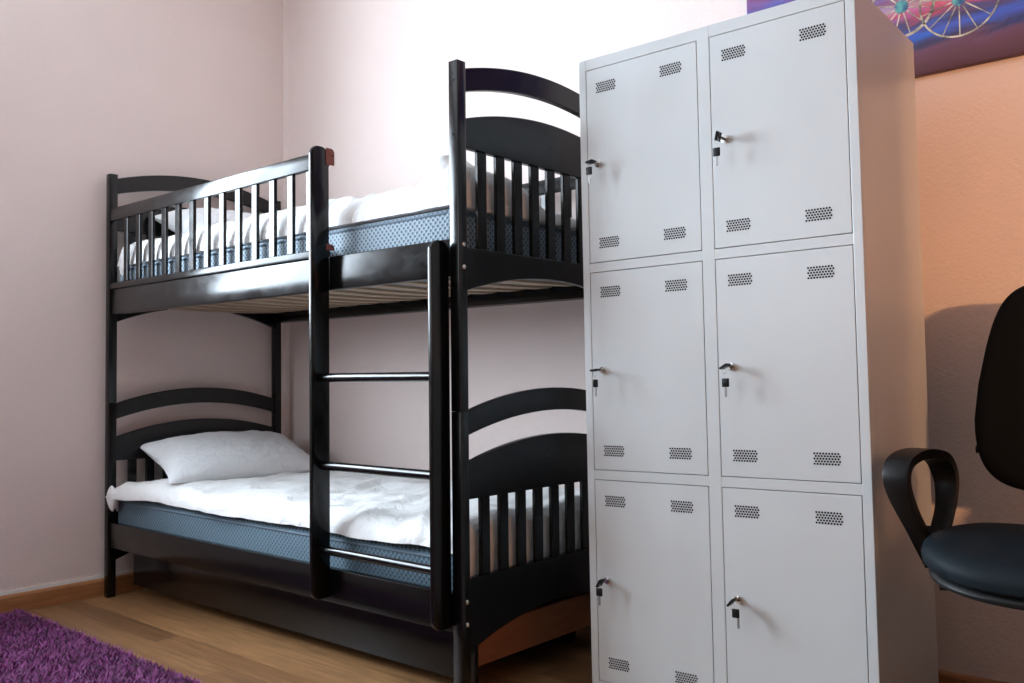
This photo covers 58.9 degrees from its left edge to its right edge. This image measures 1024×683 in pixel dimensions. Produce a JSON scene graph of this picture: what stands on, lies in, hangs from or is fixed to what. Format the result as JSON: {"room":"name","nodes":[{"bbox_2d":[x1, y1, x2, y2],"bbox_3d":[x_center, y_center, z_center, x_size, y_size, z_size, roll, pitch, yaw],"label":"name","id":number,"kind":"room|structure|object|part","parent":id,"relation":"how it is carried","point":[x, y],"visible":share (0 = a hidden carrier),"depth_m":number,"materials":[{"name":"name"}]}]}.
{"room":"dormitory","nodes":[
{"label":"dormitory","id":0,"kind":"room"},
{"bbox_2d":[0,0,282,591],"bbox_3d":[-2.712,-0.515,2.933,0.220,3.120,4.560,-3,-3,41],"label":"wall","id":1,"kind":"structure","parent":0,"point":[90,90],"depth_m":3.84,"materials":[{"name":"pink paint"}]},
{"bbox_2d":[0,569,143,614],"bbox_3d":[-2.606,1.004,2.799,0.016,0.072,4.560,-3,-3,41],"label":"baseboard","id":2,"kind":"structure","parent":1,"relation":"attached to","point":[44,597],"depth_m":3.69,"materials":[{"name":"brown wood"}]},
{"bbox_2d":[0,588,591,682],"bbox_3d":[-0.023,0.976,0.567,7.240,0.100,4.960,-3,-3,41],"label":"floor","id":3,"kind":"structure","parent":0,"point":[196,640],"depth_m":3.01,"materials":[{"name":"brown wood"}]},
{"bbox_2d":[0,608,206,682],"bbox_3d":[-1.623,0.989,2.324,1.915,0.044,1.432,-3,-3,41],"label":"shag rug","id":4,"kind":"object","parent":3,"relation":"on","point":[32,649],"visible":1,"depth_m":2.84,"materials":[{"name":"purple carpet"}]},
{"bbox_2d":[104,59,589,682],"bbox_3d":[-0.671,0.130,3.441,2.084,1.824,0.923,-3,-3,41],"label":"bunk bed","id":5,"kind":"object","parent":3,"relation":"on","point":[459,277],"visible":0.76,"depth_m":2.80,"materials":[{"name":"black wood"}]},
{"bbox_3d":[-1.686,0.664,3.807,0.034,0.808,0.034,-3,-3,41],"label":"post","id":6,"kind":"part","parent":5,"relation":"part of","materials":[{"name":"black wood"}]},
{"bbox_3d":[-1.696,-0.226,3.841,0.034,0.971,0.034,-3,-3,41],"label":"post","id":7,"kind":"part","parent":5,"relation":"part of","materials":[{"name":"black wood"}]},
{"bbox_3d":[-1.416,0.825,4.111,0.022,0.202,0.786,-3,-3,41],"label":"apron panel","id":8,"kind":"part","parent":5,"relation":"part of","materials":[{"name":"black wood"}]},
{"bbox_3d":[-1.431,-0.534,4.163,0.022,0.143,0.786,-3,-3,41],"label":"arched panel","id":9,"kind":"part","parent":5,"relation":"part of","materials":[{"name":"black wood"}]},
{"bbox_3d":[-1.421,0.430,4.126,0.022,0.160,0.786,-3,-3,41],"label":"arched panel","id":10,"kind":"part","parent":5,"relation":"part of","materials":[{"name":"black wood"}]},
{"bbox_3d":[-1.427,-0.129,4.147,0.022,0.112,0.786,-3,-3,41],"label":"apron panel","id":11,"kind":"part","parent":5,"relation":"part of","materials":[{"name":"black wood"}]},
{"bbox_3d":[-1.137,-0.415,3.355,1.459,0.342,0.020,-3,-3,41],"label":"guard rail","id":12,"kind":"part","parent":5,"relation":"part of","materials":[{"name":"black wood"}]},
{"bbox_3d":[-1.160,-0.208,4.461,0.034,0.971,0.034,-3,-3,41],"label":"post","id":13,"kind":"part","parent":5,"relation":"part of","materials":[{"name":"black wood"}]},
{"bbox_3d":[-1.150,0.681,4.427,0.034,0.808,0.034,-3,-3,41],"label":"post","id":14,"kind":"part","parent":5,"relation":"part of","materials":[{"name":"black wood"}]},
{"bbox_3d":[-0.922,-0.199,3.170,2.012,0.106,0.024,-3,-3,41],"label":"rail","id":15,"kind":"part","parent":5,"relation":"part of","materials":[{"name":"black wood"}]},
{"bbox_3d":[-0.911,0.774,3.133,2.012,0.105,0.024,-3,-3,41],"label":"rail","id":16,"kind":"part","parent":5,"relation":"part of","materials":[{"name":"black wood"}]},
{"bbox_2d":[118,500,452,590],"bbox_3d":[-0.649,0.720,3.453,1.989,0.170,0.795,-3,-3,41],"label":"mattress","id":17,"kind":"object","parent":5,"relation":"on","point":[290,541],"visible":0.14,"depth_m":3.10,"materials":[{"name":"blue fabric"}]},
{"bbox_2d":[105,471,579,575],"bbox_3d":[-0.655,0.615,3.437,2.013,0.184,0.868,-3,-3,41],"label":"duvet","id":18,"kind":"object","parent":17,"relation":"on","point":[389,509],"visible":0.6,"depth_m":3.08,"materials":[{"name":"white fabric"}]},
{"bbox_2d":[140,430,308,484],"bbox_3d":[-1.223,0.504,3.968,0.692,0.210,0.430,1,-3,-39],"label":"pillow","id":19,"kind":"object","parent":18,"relation":"on","point":[221,455],"visible":0.84,"depth_m":3.85,"materials":[{"name":"white fabric"}]},
{"bbox_2d":[120,209,576,297],"bbox_3d":[-0.660,-0.263,3.490,1.989,0.147,0.795,-3,-3,41],"label":"mattress","id":20,"kind":"object","parent":5,"relation":"on","point":[431,226],"visible":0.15,"depth_m":2.79,"materials":[{"name":"blue fabric"}]},
{"bbox_2d":[117,154,575,275],"bbox_3d":[-0.667,-0.397,3.479,2.010,0.243,0.786,-3,-3,41],"label":"duvet","id":21,"kind":"object","parent":20,"relation":"on","point":[432,194],"visible":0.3,"depth_m":2.79,"materials":[{"name":"white fabric"}]},
{"bbox_2d":[155,208,251,232],"bbox_3d":[-1.218,-0.492,4.074,0.384,0.211,0.660,-3,-3,41],"label":"pillow","id":22,"kind":"object","parent":21,"relation":"on","point":[199,211],"visible":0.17,"depth_m":3.88,"materials":[{"name":"white fabric"}]},
{"bbox_3d":[-0.383,-0.179,3.793,2.012,0.111,0.024,-3,-3,41],"label":"rail","id":23,"kind":"part","parent":5,"relation":"part of","materials":[{"name":"black wood"}]},
{"bbox_3d":[-0.148,-0.293,2.505,0.034,0.971,0.034,-3,-3,41],"label":"post","id":24,"kind":"part","parent":5,"relation":"part of","materials":[{"name":"black wood"}]},
{"bbox_3d":[-0.138,0.596,2.471,0.034,0.808,0.034,-3,-3,41],"label":"post","id":25,"kind":"part","parent":5,"relation":"part of","materials":[{"name":"black wood"}]},
{"bbox_3d":[0.117,-0.602,2.827,0.022,0.143,0.786,-3,-3,41],"label":"arched panel","id":26,"kind":"part","parent":5,"relation":"part of","materials":[{"name":"black wood"}]},
{"bbox_3d":[0.121,-0.192,2.811,0.022,0.122,0.786,-3,-3,41],"label":"apron panel","id":27,"kind":"part","parent":5,"relation":"part of","materials":[{"name":"black wood"}]},
{"bbox_3d":[0.127,0.362,2.790,0.022,0.160,0.786,-3,-3,41],"label":"arched panel","id":28,"kind":"part","parent":5,"relation":"part of","materials":[{"name":"black wood"}]},
{"bbox_3d":[0.132,0.757,2.775,0.022,0.202,0.786,-3,-3,41],"label":"apron panel","id":29,"kind":"part","parent":5,"relation":"part of","materials":[{"name":"black wood"}]},
{"bbox_3d":[-0.386,-0.406,3.801,2.012,0.342,0.020,-3,-3,41],"label":"guard rail","id":30,"kind":"part","parent":5,"relation":"part of","materials":[{"name":"black wood"}]},
{"bbox_2d":[134,554,590,682],"bbox_3d":[-0.625,0.943,3.454,1.978,0.200,0.700,-3,-3,41],"label":"drawer","id":31,"kind":"object","parent":3,"relation":"on","point":[417,645],"visible":0.38,"depth_m":2.92,"materials":[{"name":"black wood"}]},
{"bbox_3d":[0.118,0.873,2.827,0.018,0.106,0.682,-3,-3,41],"label":"panel","id":32,"kind":"part","parent":31,"relation":"part of","materials":[{"name":"brown wood"}]},
{"bbox_2d":[579,0,938,682],"bbox_3d":[0.646,0.091,2.443,0.800,1.790,0.503,-3,-4,39],"label":"tall cabinet","id":33,"kind":"object","parent":3,"relation":"on","point":[793,261],"visible":1,"depth_m":2.22,"materials":[{"name":"silver metal"}]},
{"bbox_2d":[585,159,597,183],"bbox_3d":[0.220,-0.459,2.463,0.023,0.064,0.044,-3,-4,39],"label":"key","id":34,"kind":"object","parent":33,"relation":"attached to","point":[591,161],"visible":1,"depth_m":2.45,"materials":[{"name":"silver metal"}]},
{"bbox_2d":[590,369,600,395],"bbox_3d":[0.229,0.110,2.434,0.023,0.074,0.047,-3,-3,39],"label":"key","id":35,"kind":"object","parent":33,"relation":"attached to","point":[595,381],"visible":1,"depth_m":2.42,"materials":[{"name":"silver metal"}]},
{"bbox_2d":[596,578,606,604],"bbox_3d":[0.240,0.663,2.408,0.018,0.068,0.044,-3,-4,39],"label":"key","id":36,"kind":"object","parent":33,"relation":"attached to","point":[600,582],"visible":1,"depth_m":2.40,"materials":[{"name":"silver metal"}]},
{"bbox_2d":[596,79,615,92],"bbox_3d":[0.256,-0.699,2.479,0.063,0.029,0.001,-3,-3,39],"label":"vent","id":37,"kind":"object","parent":33,"relation":"attached to","point":[611,79],"depth_m":2.48,"materials":[{"name":"grey metal"}]},
{"bbox_2d":[599,236,618,247],"bbox_3d":[0.264,-0.270,2.458,0.063,0.029,0.001,-3,-3,39],"label":"vent","id":38,"kind":"object","parent":33,"relation":"attached to","point":[612,236],"depth_m":2.46,"materials":[{"name":"grey metal"}]},
{"bbox_2d":[600,285,619,297],"bbox_3d":[0.266,-0.135,2.452,0.063,0.029,0.001,-3,-3,38],"label":"vent","id":39,"kind":"object","parent":33,"relation":"attached to","point":[618,285],"depth_m":2.45,"materials":[{"name":"grey metal"}]},
{"bbox_2d":[604,445,623,456],"bbox_3d":[0.274,0.294,2.431,0.063,0.029,0.001,-3,-3,39],"label":"vent","id":40,"kind":"object","parent":33,"relation":"attached to","point":[604,445],"depth_m":2.43,"materials":[{"name":"grey metal"}]},
{"bbox_2d":[605,496,624,507],"bbox_3d":[0.276,0.428,2.425,0.063,0.029,0.001,-3,-3,38],"label":"vent","id":41,"kind":"object","parent":33,"relation":"attached to","point":[605,496],"depth_m":2.42,"materials":[{"name":"grey metal"}]},
{"bbox_2d":[609,657,628,671],"bbox_3d":[0.284,0.857,2.404,0.063,0.029,0.001,-3,-3,38],"label":"vent","id":42,"kind":"object","parent":33,"relation":"attached to","point":[609,657],"depth_m":2.40,"materials":[{"name":"grey metal"}]},
{"bbox_3d":[0.347,-0.490,2.409,0.336,0.535,0.016,-3,-4,39],"label":"door","id":43,"kind":"part","parent":33,"relation":"part of","materials":[{"name":"grey metal"}]},
{"bbox_3d":[0.357,0.073,2.382,0.336,0.535,0.016,-3,-4,39],"label":"door","id":44,"kind":"part","parent":33,"relation":"part of","materials":[{"name":"grey metal"}]},
{"bbox_3d":[0.367,0.637,2.355,0.336,0.535,0.016,-3,-4,39],"label":"door","id":45,"kind":"part","parent":33,"relation":"part of","materials":[{"name":"grey metal"}]},
{"bbox_2d":[659,61,680,76],"bbox_3d":[0.411,-0.707,2.355,0.063,0.029,0.001,-3,-4,38],"label":"vent","id":46,"kind":"object","parent":33,"relation":"attached to","point":[679,61],"depth_m":2.35,"materials":[{"name":"grey metal"}]},
{"bbox_2d":[664,226,685,239],"bbox_3d":[0.419,-0.278,2.334,0.063,0.029,0.001,-3,-3,39],"label":"vent","id":47,"kind":"object","parent":33,"relation":"attached to","point":[683,226],"depth_m":2.33,"materials":[{"name":"grey metal"}]},
{"bbox_2d":[665,279,686,291],"bbox_3d":[0.421,-0.144,2.328,0.063,0.029,0.001,-3,-3,38],"label":"vent","id":48,"kind":"object","parent":33,"relation":"attached to","point":[680,279],"depth_m":2.33,"materials":[{"name":"grey metal"}]},
{"bbox_2d":[669,448,691,459],"bbox_3d":[0.429,0.285,2.307,0.063,0.029,0.001,-3,-3,38],"label":"vent","id":49,"kind":"object","parent":33,"relation":"attached to","point":[669,448],"depth_m":2.31,"materials":[{"name":"grey metal"}]},
{"bbox_2d":[671,500,692,512],"bbox_3d":[0.431,0.419,2.301,0.063,0.029,0.001,-3,-3,39],"label":"vent","id":50,"kind":"object","parent":33,"relation":"attached to","point":[671,500],"depth_m":2.30,"materials":[{"name":"grey metal"}]},
{"bbox_2d":[675,671,697,682],"bbox_3d":[0.439,0.848,2.280,0.063,0.029,0.001,-3,-3,38],"label":"vent","id":51,"kind":"object","parent":33,"relation":"attached to","point":[675,671],"depth_m":2.28,"materials":[{"name":"grey metal"}]},
{"bbox_2d":[713,131,723,165],"bbox_3d":[0.510,-0.471,2.231,0.018,0.085,0.044,-3,-3,39],"label":"key","id":52,"kind":"object","parent":33,"relation":"attached to","point":[718,135],"visible":1,"depth_m":2.22,"materials":[{"name":"silver metal"}]},
{"bbox_2d":[719,363,730,396],"bbox_3d":[0.523,0.094,2.201,0.024,0.081,0.044,-3,-4,39],"label":"key","id":53,"kind":"object","parent":33,"relation":"attached to","point":[725,381],"visible":1,"depth_m":2.19,"materials":[{"name":"silver metal"}]},
{"bbox_2d":[726,597,739,628],"bbox_3d":[0.537,0.648,2.171,0.031,0.068,0.044,-3,-4,39],"label":"key","id":54,"kind":"object","parent":33,"relation":"attached to","point":[735,612],"visible":1,"depth_m":2.15,"materials":[{"name":"silver metal"}]},
{"bbox_3d":[0.537,0.668,2.150,0.006,0.025,0.002,-3,-3,39],"label":"spare key blade","id":55,"kind":"part","parent":54,"relation":"part of","materials":[{"name":"silver metal"}]},
{"bbox_2d":[721,45,744,60],"bbox_3d":[0.548,-0.715,2.246,0.063,0.029,0.001,-3,-3,38],"label":"vent","id":56,"kind":"object","parent":33,"relation":"attached to","point":[740,45],"depth_m":2.25,"materials":[{"name":"grey metal"}]},
{"bbox_2d":[726,218,750,231],"bbox_3d":[0.555,-0.286,2.225,0.063,0.029,0.001,-3,-3,39],"label":"vent","id":57,"kind":"object","parent":33,"relation":"attached to","point":[745,218],"depth_m":2.22,"materials":[{"name":"grey metal"}]},
{"bbox_2d":[728,273,751,285],"bbox_3d":[0.558,-0.152,2.219,0.063,0.029,0.001,-3,-3,38],"label":"vent","id":58,"kind":"object","parent":33,"relation":"attached to","point":[741,273],"depth_m":2.22,"materials":[{"name":"grey metal"}]},
{"bbox_2d":[733,450,757,461],"bbox_3d":[0.566,0.277,2.198,0.063,0.029,0.001,-3,-3,39],"label":"vent","id":59,"kind":"object","parent":33,"relation":"attached to","point":[733,450],"depth_m":2.20,"materials":[{"name":"grey metal"}]},
{"bbox_2d":[735,505,758,518],"bbox_3d":[0.568,0.412,2.191,0.063,0.029,0.001,-3,-3,38],"label":"vent","id":60,"kind":"object","parent":33,"relation":"attached to","point":[735,505],"depth_m":2.19,"materials":[{"name":"grey metal"}]},
{"bbox_3d":[0.639,-0.506,2.176,0.336,0.535,0.016,-3,-4,39],"label":"door","id":61,"kind":"part","parent":33,"relation":"part of","materials":[{"name":"grey metal"}]},
{"bbox_3d":[0.649,0.057,2.149,0.336,0.535,0.016,-3,-4,39],"label":"door","id":62,"kind":"part","parent":33,"relation":"part of","materials":[{"name":"grey metal"}]},
{"bbox_3d":[0.659,0.620,2.122,0.336,0.535,0.016,-3,-4,39],"label":"door","id":63,"kind":"part","parent":33,"relation":"part of","materials":[{"name":"grey metal"}]},
{"bbox_2d":[799,23,825,40],"bbox_3d":[0.703,-0.724,2.121,0.063,0.029,0.001,-3,-3,38],"label":"vent","id":64,"kind":"object","parent":33,"relation":"attached to","point":[823,23],"depth_m":2.12,"materials":[{"name":"grey metal"}]},
{"bbox_2d":[805,207,831,221],"bbox_3d":[0.711,-0.295,2.101,0.063,0.029,0.001,-3,-3,39],"label":"vent","id":65,"kind":"object","parent":33,"relation":"attached to","point":[823,207],"depth_m":2.10,"materials":[{"name":"grey metal"}]},
{"bbox_2d":[807,265,834,278],"bbox_3d":[0.713,-0.161,2.094,0.063,0.029,0.001,-3,-3,38],"label":"vent","id":66,"kind":"object","parent":33,"relation":"attached to","point":[833,273],"depth_m":2.09,"materials":[{"name":"grey metal"}]},
{"bbox_2d":[813,452,840,465],"bbox_3d":[0.721,0.269,2.074,0.063,0.029,0.001,-3,-3,38],"label":"vent","id":67,"kind":"object","parent":33,"relation":"attached to","point":[838,459],"depth_m":2.07,"materials":[{"name":"grey metal"}]},
{"bbox_2d":[815,511,842,525],"bbox_3d":[0.723,0.403,2.067,0.063,0.029,0.001,-3,-3,39],"label":"vent","id":68,"kind":"object","parent":33,"relation":"attached to","point":[815,511],"depth_m":2.07,"materials":[{"name":"grey metal"}]},
{"bbox_2d":[882,286,1023,610],"bbox_3d":[1.107,0.405,1.825,0.622,1.111,0.664,-3,-3,44],"label":"office chair","id":69,"kind":"object","parent":3,"relation":"on","point":[981,562],"visible":1,"depth_m":2.01,"materials":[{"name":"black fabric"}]},
{"bbox_3d":[0.965,0.367,1.976,0.211,0.262,0.260,-3,-3,44],"label":"armrest","id":70,"kind":"part","parent":69,"relation":"part of","materials":[{"name":"black plastic"}]},
{"bbox_3d":[1.093,0.435,1.809,0.480,0.080,0.470,-3,-3,44],"label":"seat","id":71,"kind":"part","parent":69,"relation":"part of","materials":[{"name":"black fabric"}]},
{"bbox_3d":[1.271,0.098,2.012,0.442,0.487,0.115,-3,-3,44],"label":"backrest","id":72,"kind":"part","parent":69,"relation":"part of","materials":[{"name":"black fabric"}]},
{"bbox_2d":[289,0,1023,682],"bbox_3d":[1.514,-0.582,2.429,7.240,3.120,0.200,-3,-3,41],"label":"wall","id":73,"kind":"structure","parent":0,"point":[369,79],"depth_m":3.54,"materials":[{"name":"pink paint"}]},
{"bbox_2d":[283,0,289,439],"bbox_3d":[-1.138,-0.508,4.572,0.022,3.045,0.022,-3,-3,41],"label":"trim","id":74,"kind":"structure","parent":73,"relation":"attached to","point":[286,326],"depth_m":4.59,"materials":[{"name":"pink paint"}]},
{"bbox_2d":[747,0,1023,77],"bbox_3d":[1.281,-1.199,2.500,1.365,0.875,0.022,-3,-3,41],"label":"canvas painting","id":75,"kind":"object","parent":73,"relation":"attached to","point":[945,35],"visible":0.45,"depth_m":2.52,"materials":[{"name":"paint"}]},
{"bbox_2d":[938,669,1008,682],"bbox_3d":[0.559,0.979,3.067,4.424,0.072,0.016,-3,-3,41],"label":"baseboard","id":76,"kind":"structure","parent":73,"relation":"attached to","point":[944,676],"depth_m":2.49,"materials":[{"name":"brown wood"}]}
]}

